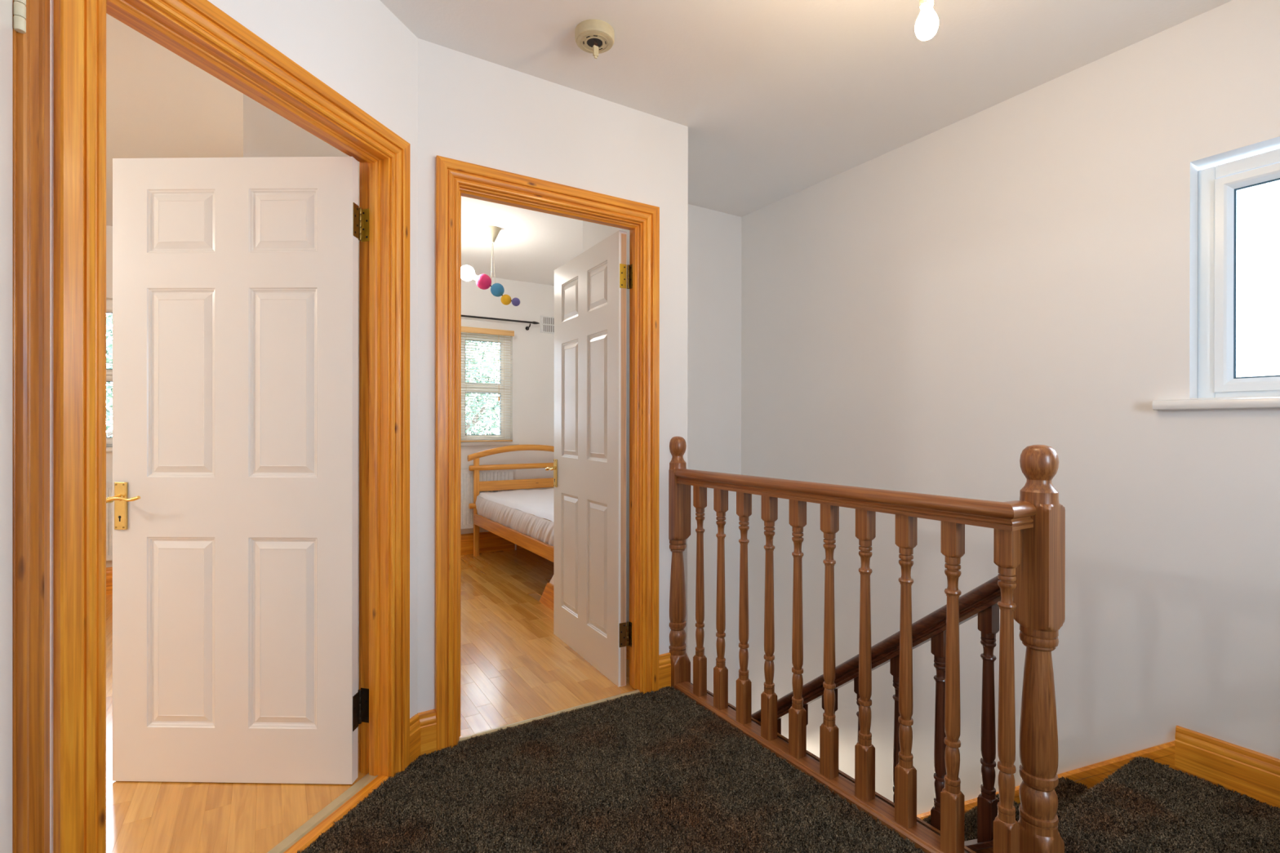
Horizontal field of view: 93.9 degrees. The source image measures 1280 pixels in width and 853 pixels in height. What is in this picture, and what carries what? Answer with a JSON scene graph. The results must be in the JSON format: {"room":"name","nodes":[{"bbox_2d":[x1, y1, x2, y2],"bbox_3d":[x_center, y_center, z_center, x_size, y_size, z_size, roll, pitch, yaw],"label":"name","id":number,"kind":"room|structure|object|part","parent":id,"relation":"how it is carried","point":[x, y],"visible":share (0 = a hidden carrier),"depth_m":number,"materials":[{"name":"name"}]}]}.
{"room":"stair landing","nodes":[
{"label":"stair landing","id":0,"kind":"room"},
{"bbox_2d":[49,0,53,852],"bbox_3d":[-0.353,-0.100,-0.142,0.090,2.485,2.800,0,0,-32],"label":"wall","id":1,"kind":"structure","parent":0,"point":[51,1],"depth_m":1.06,"materials":[{"name":"white paint"}]},
{"bbox_2d":[0,0,26,852],"bbox_3d":[-0.764,0.139,0.580,0.053,1.986,0.770,0,0,-32],"label":"door","id":2,"kind":"structure","parent":1,"relation":"in","point":[6,6],"depth_m":0.88,"materials":[{"name":"white paint"}]},
{"bbox_2d":[12,0,49,852],"bbox_3d":[-0.780,0.098,0.566,0.112,2.087,0.934,0,0,-32],"label":"trim","id":3,"kind":"structure","parent":1,"relation":"attached to","point":[30,49],"depth_m":0.94,"materials":[{"name":"brown wood"}]},
{"bbox_2d":[243,93,359,689],"bbox_3d":[-1.474,-0.104,2.651,0.450,2.485,0.940,0,0,-32],"label":"wall","id":4,"kind":"structure","parent":0,"point":[266,133],"depth_m":2.18,"materials":[{"name":"white paint"}]},
{"bbox_2d":[208,0,417,718],"bbox_3d":[-0.970,-0.102,1.556,0.105,2.485,1.177,0,0,16],"label":"wall","id":5,"kind":"structure","parent":0,"point":[361,50],"depth_m":1.85,"materials":[{"name":"white paint"}]},
{"bbox_2d":[53,0,410,852],"bbox_3d":[-0.969,0.097,1.553,0.142,2.087,0.971,0,0,16],"label":"trim","id":6,"kind":"structure","parent":5,"relation":"attached to","point":[198,32],"depth_m":1.14,"materials":[{"name":"brown wood"}]},
{"bbox_3d":[-1.032,0.097,1.107,0.021,2.087,0.078,0,0,16],"label":"architrave","id":7,"kind":"part","parent":6,"relation":"part of","materials":[{"name":"brown wood"}]},
{"bbox_3d":[-1.028,-0.904,1.569,0.016,0.070,0.955,0,0,16],"label":"architrave","id":8,"kind":"part","parent":6,"relation":"part of","materials":[{"name":"brown wood"}]},
{"bbox_3d":[-0.909,-0.908,1.535,0.021,0.078,0.971,0,0,16],"label":"architrave","id":9,"kind":"part","parent":6,"relation":"part of","materials":[{"name":"brown wood"}]},
{"bbox_3d":[-0.909,0.100,1.996,0.016,2.079,0.070,0,0,16],"label":"architrave","id":10,"kind":"part","parent":6,"relation":"part of","materials":[{"name":"brown wood"}]},
{"bbox_3d":[-0.789,0.097,1.966,0.021,2.087,0.078,0,0,16],"label":"architrave","id":11,"kind":"part","parent":6,"relation":"part of","materials":[{"name":"brown wood"}]},
{"bbox_2d":[106,156,368,784],"bbox_3d":[-1.280,0.139,1.912,0.798,1.982,0.163,0,0,1],"label":"door","id":12,"kind":"structure","parent":5,"relation":"in","point":[234,499],"depth_m":1.90,"materials":[{"name":"white paint"}]},
{"bbox_3d":[-1.648,0.252,1.897,0.039,0.150,0.008,0,0,1],"label":"handle plate","id":13,"kind":"part","parent":12,"relation":"part of","materials":[{"name":"gold metal"}]},
{"bbox_3d":[-1.603,0.226,1.865,0.113,0.023,0.054,0,0,1],"label":"lever","id":14,"kind":"part","parent":12,"relation":"part of","materials":[{"name":"gold metal"}]},
{"bbox_3d":[-1.458,0.654,1.916,0.220,0.605,0.038,0,0,1],"label":"panel","id":15,"kind":"part","parent":12,"relation":"part of","materials":[{"name":"white paint"}]},
{"bbox_3d":[-1.457,-0.139,1.915,0.220,0.601,0.038,0,0,1],"label":"panel","id":16,"kind":"part","parent":12,"relation":"part of","materials":[{"name":"white paint"}]},
{"bbox_3d":[-1.456,-0.653,1.915,0.220,0.202,0.038,0,0,1],"label":"panel","id":17,"kind":"part","parent":12,"relation":"part of","materials":[{"name":"white paint"}]},
{"bbox_3d":[-1.130,0.654,1.909,0.220,0.605,0.038,0,0,1],"label":"panel","id":18,"kind":"part","parent":12,"relation":"part of","materials":[{"name":"white paint"}]},
{"bbox_3d":[-1.129,-0.139,1.909,0.220,0.601,0.038,0,0,1],"label":"panel","id":19,"kind":"part","parent":12,"relation":"part of","materials":[{"name":"white paint"}]},
{"bbox_3d":[-1.129,-0.652,1.908,0.220,0.202,0.038,0,0,1],"label":"panel","id":20,"kind":"part","parent":12,"relation":"part of","materials":[{"name":"white paint"}]},
{"bbox_3d":[-0.908,0.910,1.906,0.003,0.110,0.033,0,0,1],"label":"hinge plate","id":21,"kind":"part","parent":12,"relation":"part of","materials":[{"name":"brown metal"}]},
{"bbox_3d":[-0.906,-0.656,1.905,0.003,0.105,0.033,0,0,1],"label":"hinge plate","id":22,"kind":"part","parent":12,"relation":"part of","materials":[{"name":"gold metal"}]},
{"bbox_3d":[-0.897,0.910,1.949,0.033,0.110,0.003,0,0,16],"label":"hinge plate","id":23,"kind":"part","parent":12,"relation":"part of","materials":[{"name":"brown metal"}]},
{"bbox_3d":[-0.895,-0.656,1.948,0.033,0.105,0.003,0,0,16],"label":"hinge plate","id":24,"kind":"part","parent":12,"relation":"part of","materials":[{"name":"yellow metal"}]},
{"bbox_2d":[267,773,388,852],"bbox_3d":[-0.959,1.134,1.550,0.084,0.013,0.803,0,0,16],"label":"threshold","id":25,"kind":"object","parent":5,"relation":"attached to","point":[310,831],"depth_m":1.73,"materials":[{"name":"brown wood"}]},
{"bbox_2d":[106,225,554,567],"bbox_3d":[-3.037,-0.108,4.518,5.800,2.485,0.280,0,0,-32],"label":"wall","id":26,"kind":"structure","parent":0,"point":[532,357],"depth_m":5.56,"materials":[{"name":"white paint"}]},
{"bbox_2d":[106,482,112,560],"bbox_3d":[-3.920,0.753,3.759,1.375,0.762,0.078,0,0,-32],"label":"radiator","id":27,"kind":"object","parent":26,"relation":"attached to","point":[108,485],"visible":0.02,"depth_m":3.96,"materials":[{"name":"white metal"}]},
{"bbox_2d":[106,298,112,452],"bbox_3d":[-3.961,-0.348,3.826,1.600,1.035,0.151,0,0,-32],"label":"window","id":28,"kind":"structure","parent":26,"relation":"in","point":[108,302],"depth_m":4.06,"materials":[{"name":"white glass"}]},
{"bbox_3d":[-3.947,0.154,3.803,1.600,0.030,0.096,0,0,-32],"label":"sill","id":29,"kind":"part","parent":28,"relation":"part of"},
{"bbox_3d":[-3.562,-0.583,4.109,0.430,0.477,0.040,0,0,-32],"label":"sash","id":30,"kind":"part","parent":28,"relation":"part of","materials":[{"name":"glass"}]},
{"bbox_3d":[-3.562,-0.116,4.109,0.430,0.474,0.040,0,0,-32],"label":"sash","id":31,"kind":"part","parent":28,"relation":"part of","materials":[{"name":"glass"}]},
{"bbox_2d":[106,567,112,595],"bbox_3d":[-3.912,1.041,3.801,3.360,0.187,0.019,0,0,-32],"label":"baseboard","id":32,"kind":"structure","parent":26,"relation":"attached to","point":[108,570],"depth_m":4.01,"materials":[{"name":"brown wood"}]},
{"bbox_2d":[461,469,516,550],"bbox_3d":[-1.632,0.755,5.178,1.160,0.762,0.078,0,0,-32],"label":"radiator","id":33,"kind":"object","parent":26,"relation":"attached to","point":[467,476],"visible":0.2,"depth_m":5.23,"materials":[{"name":"white metal"}]},
{"bbox_3d":[-1.623,0.632,5.163,1.085,0.517,0.045,0,0,-32],"label":"panel","id":34,"kind":"part","parent":33,"relation":"part of","materials":[{"name":"white metal"}]},
{"bbox_2d":[461,332,519,445],"bbox_3d":[-1.741,-0.347,5.203,1.385,1.035,0.151,0,0,-32],"label":"window","id":35,"kind":"structure","parent":26,"relation":"in","point":[507,418],"depth_m":5.46,"materials":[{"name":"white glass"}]},
{"bbox_3d":[-1.426,-0.582,5.433,0.416,0.477,0.040,0,0,-32],"label":"sash","id":36,"kind":"part","parent":35,"relation":"part of","materials":[{"name":"glass"}]},
{"bbox_3d":[-1.427,-0.114,5.434,0.416,0.474,0.040,0,0,-32],"label":"sash","id":37,"kind":"part","parent":35,"relation":"part of","materials":[{"name":"glass"}]},
{"bbox_2d":[461,326,514,442],"bbox_3d":[-1.683,-0.366,5.121,1.238,1.004,0.061,0,0,-32],"label":"blind","id":38,"kind":"object","parent":35,"relation":"attached to","point":[464,329],"visible":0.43,"depth_m":5.32,"materials":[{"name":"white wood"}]},
{"bbox_3d":[-1.685,0.129,5.127,1.221,0.014,0.026,0,0,-32],"label":"rail","id":39,"kind":"part","parent":38,"relation":"part of","materials":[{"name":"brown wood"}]},
{"bbox_3d":[-1.227,-0.349,5.394,0.002,0.950,0.002,0,0,-32],"label":"ladder cord","id":40,"kind":"part","parent":38,"relation":"part of","materials":[{"name":"white fabric"}]},
{"bbox_3d":[-1.727,0.155,5.180,1.385,0.030,0.096,0,0,-32],"label":"sill","id":41,"kind":"part","parent":35,"relation":"part of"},
{"bbox_2d":[460,531,524,555],"bbox_3d":[-1.494,1.042,5.301,2.150,0.187,0.019,0,0,-32],"label":"baseboard","id":42,"kind":"structure","parent":26,"relation":"attached to","point":[489,541],"depth_m":5.36,"materials":[{"name":"brown wood"}]},
{"bbox_2d":[461,315,539,330],"bbox_3d":[-1.627,-0.936,5.171,1.585,0.075,0.093,0,0,-32],"label":"pole","id":43,"kind":"object","parent":26,"relation":"attached to","point":[466,316],"visible":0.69,"depth_m":5.38,"materials":[{"name":"black metal"}]},
{"bbox_2d":[540,315,554,333],"bbox_3d":[-0.845,-0.969,5.704,0.225,0.160,0.011,0,0,-32],"label":"air vent","id":44,"kind":"object","parent":26,"relation":"in","point":[547,323],"visible":0.66,"depth_m":5.68,"materials":[{"name":"white plastic"}]},
{"bbox_2d":[549,575,553,584],"bbox_3d":[-0.006,0.839,3.898,1.100,0.600,0.570,0,0,-32],"label":"wall","id":45,"kind":"structure","parent":0,"point":[552,579],"depth_m":3.73,"materials":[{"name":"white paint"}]},
{"bbox_2d":[417,38,688,713],"bbox_3d":[-0.302,-0.102,2.413,1.158,2.485,0.090,0,0,-32],"label":"wall","id":46,"kind":"structure","parent":0,"point":[472,109],"depth_m":2.31,"materials":[{"name":"white paint"}]},
{"bbox_2d":[409,709,436,764],"bbox_3d":[-0.752,1.067,2.049,0.109,0.146,0.058,0,0,-32],"label":"baseboard","id":47,"kind":"structure","parent":46,"relation":"attached to","point":[428,721],"depth_m":2.06,"materials":[{"name":"brown wood"}]},
{"bbox_2d":[435,155,659,751],"bbox_3d":[-0.346,0.097,2.383,0.933,2.087,0.127,0,0,-32],"label":"trim","id":48,"kind":"structure","parent":46,"relation":"attached to","point":[455,179],"depth_m":2.29,"materials":[{"name":"brown wood"}]},
{"bbox_3d":[-0.681,0.097,2.113,0.078,2.087,0.021,0,0,-32],"label":"architrave","id":49,"kind":"part","parent":48,"relation":"part of","materials":[{"name":"brown wood"}]},
{"bbox_3d":[-0.316,-0.908,2.337,0.933,0.078,0.021,0,0,-32],"label":"architrave","id":50,"kind":"part","parent":48,"relation":"part of","materials":[{"name":"brown wood"}]},
{"bbox_3d":[-0.015,0.101,2.654,0.070,2.079,0.016,0,0,-32],"label":"architrave","id":51,"kind":"part","parent":48,"relation":"part of","materials":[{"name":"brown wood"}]},
{"bbox_3d":[0.046,0.097,2.564,0.078,2.087,0.021,0,0,-32],"label":"architrave","id":52,"kind":"part","parent":48,"relation":"part of","materials":[{"name":"brown wood"}]},
{"bbox_2d":[545,230,632,687],"bbox_3d":[-0.256,0.140,2.926,0.163,1.988,0.801,0,0,-29],"label":"door","id":53,"kind":"structure","parent":46,"relation":"in","point":[589,467],"depth_m":2.84,"materials":[{"name":"white paint"}]},
{"bbox_3d":[-0.463,0.226,3.181,0.054,0.023,0.113,0,0,-29],"label":"lever","id":54,"kind":"part","parent":53,"relation":"part of","materials":[{"name":"gold metal"}]},
{"bbox_3d":[-0.458,0.252,3.236,0.008,0.150,0.039,0,0,-30],"label":"handle plate","id":55,"kind":"part","parent":53,"relation":"part of","materials":[{"name":"gold metal"}]},
{"bbox_3d":[-0.348,0.654,3.087,0.038,0.605,0.220,0,0,-29],"label":"panel","id":56,"kind":"part","parent":53,"relation":"part of","materials":[{"name":"white paint"}]},
{"bbox_3d":[-0.347,-0.139,3.086,0.038,0.601,0.220,0,0,-29],"label":"panel","id":57,"kind":"part","parent":53,"relation":"part of","materials":[{"name":"white paint"}]},
{"bbox_3d":[-0.346,-0.652,3.086,0.038,0.202,0.220,0,0,-29],"label":"panel","id":58,"kind":"part","parent":53,"relation":"part of","materials":[{"name":"white paint"}]},
{"bbox_3d":[-0.186,0.654,2.802,0.038,0.605,0.220,0,0,-29],"label":"panel","id":59,"kind":"part","parent":53,"relation":"part of","materials":[{"name":"white paint"}]},
{"bbox_3d":[-0.185,-0.139,2.801,0.038,0.601,0.220,0,0,-29],"label":"panel","id":60,"kind":"part","parent":53,"relation":"part of","materials":[{"name":"white paint"}]},
{"bbox_3d":[-0.185,-0.652,2.800,0.038,0.202,0.220,0,0,-29],"label":"panel","id":61,"kind":"part","parent":53,"relation":"part of","materials":[{"name":"white paint"}]},
{"bbox_3d":[-0.076,0.910,2.609,0.033,0.105,0.003,0,0,-29],"label":"hinge plate","id":62,"kind":"part","parent":53,"relation":"part of","materials":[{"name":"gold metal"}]},
{"bbox_3d":[-0.074,-0.656,2.607,0.033,0.105,0.003,0,0,-29],"label":"hinge plate","id":63,"kind":"part","parent":53,"relation":"part of","materials":[{"name":"yellow metal"}]},
{"bbox_3d":[-0.038,0.910,2.610,0.003,0.105,0.033,0,0,-32],"label":"hinge plate","id":64,"kind":"part","parent":53,"relation":"part of","materials":[{"name":"black metal"}]},
{"bbox_3d":[-0.036,-0.656,2.608,0.003,0.105,0.033,0,0,-32],"label":"hinge plate","id":65,"kind":"part","parent":53,"relation":"part of","materials":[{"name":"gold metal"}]},
{"bbox_2d":[658,652,671,688],"bbox_3d":[0.107,1.068,2.605,0.071,0.146,0.019,0,0,-32],"label":"baseboard","id":66,"kind":"structure","parent":46,"relation":"attached to","point":[664,661],"depth_m":2.60,"materials":[{"name":"brown wood"}]},
{"bbox_2d":[591,222,629,626],"bbox_3d":[-0.032,1.272,2.985,0.094,5.235,0.732,0,0,-32],"label":"wall","id":67,"kind":"structure","parent":0,"point":[599,232],"depth_m":2.95,"materials":[{"name":"white paint"}]},
{"bbox_2d":[539,582,629,660],"bbox_3d":[-0.289,1.062,3.294,0.018,0.155,1.360,0,0,-32],"label":"baseboard","id":68,"kind":"structure","parent":67,"relation":"attached to","point":[547,597],"depth_m":3.71,"materials":[{"name":"brown wood"}]},
{"bbox_2d":[706,689,976,852],"bbox_3d":[0.595,1.262,2.086,0.011,0.240,1.315,0,0,-32],"label":"trim","id":69,"kind":"structure","parent":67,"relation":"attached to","point":[968,850],"depth_m":1.86,"materials":[{"name":"brown wood"}]},
{"bbox_2d":[582,204,741,707],"bbox_3d":[0.205,1.272,3.628,1.174,5.235,0.113,0,0,-32],"label":"wall","id":70,"kind":"structure","parent":0,"point":[714,237],"depth_m":3.72,"materials":[{"name":"white paint"}]},
{"bbox_2d":[106,0,1231,285],"bbox_3d":[-1.132,-1.405,1.637,6.000,0.120,7.180,0,0,-32],"label":"ceiling","id":71,"kind":"structure","parent":0,"point":[776,100],"depth_m":2.28,"materials":[{"name":"paint"}]},
{"bbox_2d":[461,225,519,306],"bbox_3d":[-1.020,-1.082,4.060,0.411,0.531,0.122,0,0,-5],"label":"pendant","id":72,"kind":"object","parent":71,"relation":"hanging from","point":[483,282],"visible":0.98,"depth_m":4.02,"materials":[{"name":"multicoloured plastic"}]},
{"bbox_3d":[-1.173,-1.040,4.049,0.104,0.104,0.104,0,0,-32],"label":"white globe","id":73,"kind":"part","parent":72,"relation":"part of"},
{"bbox_2d":[574,18,614,58],"bbox_3d":[-0.154,-1.293,2.038,0.134,0.102,0.134,0,0,-32],"label":"smoke detector","id":74,"kind":"object","parent":71,"relation":"attached to","point":[593,36],"visible":1,"depth_m":2.01,"materials":[{"name":"beige plastic"}]},
{"bbox_2d":[915,0,938,40],"bbox_3d":[0.696,-1.142,1.450,0.090,0.399,0.090,0,0,-32],"label":"pendant bulb","id":75,"kind":"object","parent":71,"relation":"hanging from","point":[926,24],"visible":1,"depth_m":1.44,"materials":[{"name":"white glass"}]},
{"bbox_2d":[106,548,1271,852],"bbox_3d":[-1.194,1.247,1.545,5.800,0.226,6.720,0,0,-32],"label":"floor","id":76,"kind":"structure","parent":0,"point":[514,668],"depth_m":2.44,"materials":[{"name":"laminate"}]},
{"bbox_2d":[466,444,554,562],"bbox_3d":[-0.562,0.652,4.701,1.080,0.972,1.830,0,0,-32],"label":"frame","id":77,"kind":"object","parent":76,"relation":"on","point":[544,550],"visible":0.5,"depth_m":5.21,"materials":[{"name":"brown wood"}]},
{"bbox_3d":[-1.032,0.691,5.458,1.056,0.047,0.048,0,0,-32],"label":"round rail","id":78,"kind":"part","parent":77,"relation":"part of","materials":[{"name":"brown wood"}]},
{"bbox_3d":[-1.427,0.688,5.213,0.045,0.895,0.032,0,0,-32],"label":"headboard post","id":79,"kind":"part","parent":77,"relation":"part of","materials":[{"name":"brown wood"}]},
{"bbox_3d":[-1.032,0.362,5.457,1.056,0.047,0.048,0,0,-32],"label":"round rail","id":80,"kind":"part","parent":77,"relation":"part of","materials":[{"name":"brown wood"}]},
{"bbox_3d":[-0.964,0.802,4.429,0.024,0.090,1.792,0,0,-32],"label":"rail","id":81,"kind":"part","parent":77,"relation":"part of","materials":[{"name":"brown wood"}]},
{"bbox_2d":[475,488,554,546],"bbox_3d":[-0.552,0.671,4.684,0.975,0.201,1.776,0,0,-32],"label":"mattress","id":82,"kind":"object","parent":77,"relation":"on","point":[511,509],"visible":0.4,"depth_m":4.49,"materials":[{"name":"white fabric"}]},
{"bbox_3d":[-1.032,0.525,5.458,0.888,0.087,0.024,0,0,-32],"label":"flat rail","id":83,"kind":"part","parent":77,"relation":"part of","materials":[{"name":"brown wood"}]},
{"bbox_2d":[458,689,639,742],"bbox_3d":[-0.331,1.134,2.359,0.765,0.012,0.022,0,0,-32],"label":"trim","id":84,"kind":"structure","parent":76,"relation":"on","point":[612,698],"depth_m":2.33,"materials":[{"name":"wood"}]},
{"bbox_2d":[297,686,1279,852],"bbox_3d":[0.411,1.135,1.701,2.641,0.021,1.897,0,0,-32],"label":"carpet","id":85,"kind":"object","parent":76,"relation":"on","point":[1207,817],"visible":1,"depth_m":1.80,"materials":[{"name":"black carpet"}]},
{"bbox_2d":[668,435,1065,852],"bbox_3d":[0.596,0.703,2.050,0.190,1.317,1.475,0,0,-32],"label":"balustrade","id":86,"kind":"object","parent":76,"relation":"on","point":[1029,531],"visible":1,"depth_m":1.68,"materials":[{"name":"brown wood"}]},
{"bbox_3d":[0.175,0.702,2.631,0.088,1.317,0.044,0,0,-32],"label":"newel post","id":87,"kind":"part","parent":86,"relation":"part of","materials":[{"name":"brown wood"}]},
{"bbox_3d":[0.557,1.137,2.003,0.072,0.034,1.434,0,0,-32],"label":"rail","id":88,"kind":"part","parent":86,"relation":"part of","materials":[{"name":"brown wood"}]},
{"bbox_3d":[0.545,0.216,2.020,0.068,0.063,1.392,0,0,-32],"label":"handrail","id":89,"kind":"part","parent":86,"relation":"part of","materials":[{"name":"brown wood"}]},
{"bbox_3d":[1.000,0.704,1.500,0.082,1.317,0.082,0,0,-32],"label":"newel post","id":90,"kind":"part","parent":86,"relation":"part of","materials":[{"name":"brown wood"}]},
{"bbox_2d":[923,755,1145,852],"bbox_3d":[0.796,2.053,2.676,0.953,2.017,2.123,0,0,-32],"label":"staircase","id":91,"kind":"structure","parent":76,"relation":"attached to","point":[1069,793],"depth_m":2.05,"materials":[{"name":"black carpet"}]},
{"bbox_2d":[751,575,1000,843],"bbox_3d":[0.418,1.483,2.440,0.068,2.275,2.132,0,0,-32],"label":"balustrade","id":92,"kind":"object","parent":91,"relation":"on","point":[982,601],"visible":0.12,"depth_m":1.70,"materials":[{"name":"brown wood"}]},
{"bbox_3d":[0.418,1.236,2.440,0.068,1.780,2.132,0,0,-32],"label":"handrail","id":93,"kind":"part","parent":92,"relation":"part of","materials":[{"name":"brown wood"}]},
{"bbox_2d":[741,0,1279,814],"bbox_3d":[1.879,1.276,2.119,0.280,5.235,4.457,0,0,-32],"label":"wall","id":94,"kind":"structure","parent":0,"point":[1016,273],"depth_m":2.33,"materials":[{"name":"white paint"}]},
{"bbox_2d":[916,725,1279,820],"bbox_3d":[1.756,2.063,2.032,0.019,2.131,4.237,0,0,-32],"label":"baseboard","id":95,"kind":"structure","parent":94,"relation":"attached to","point":[1251,773],"depth_m":1.92,"materials":[{"name":"brown wood"}]},
{"bbox_2d":[1152,148,1279,409],"bbox_3d":[2.168,-0.456,1.469,0.165,0.803,1.393,0,0,-32],"label":"window","id":96,"kind":"structure","parent":94,"relation":"in","point":[1218,186],"depth_m":1.94,"materials":[{"name":"white plastic"}]},
{"bbox_3d":[2.145,-0.071,1.456,0.112,0.033,1.393,0,0,-32],"label":"sill","id":97,"kind":"part","parent":96,"relation":"part of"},
{"bbox_3d":[2.213,-0.475,1.500,0.055,0.766,1.218,0,0,-32],"label":"frame","id":98,"kind":"part","parent":96,"relation":"part of","materials":[{"name":"white plastic"}]},
{"bbox_3d":[2.044,-0.461,1.741,0.040,0.700,0.542,0,0,-32],"label":"sash","id":99,"kind":"part","parent":96,"relation":"part of","materials":[{"name":"white plastic"}]},
{"label":"outside","id":100,"kind":"structure","parent":0,"visible":0},
{"bbox_3d":[-11.640,3.905,22.559,64.000,0.100,39.400,0,0,-32],"label":"ground","id":101,"kind":"structure","parent":100,"visible":0},
{"bbox_2d":[106,313,112,436],"bbox_3d":[-8.138,0.440,7.807,4.789,6.903,4.742,0,0,-32],"label":"tree","id":102,"kind":"object","parent":101,"relation":"on","point":[108,343],"visible":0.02,"depth_m":7.34,"materials":[{"name":"green plant"}]},
{"bbox_2d":[465,340,499,435],"bbox_3d":[-3.218,0.167,11.247,4.471,7.458,4.449,0,0,35],"label":"tree","id":103,"kind":"object","parent":101,"relation":"on","point":[473,421],"visible":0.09,"depth_m":10.14,"materials":[{"name":"green plant"}]}
]}

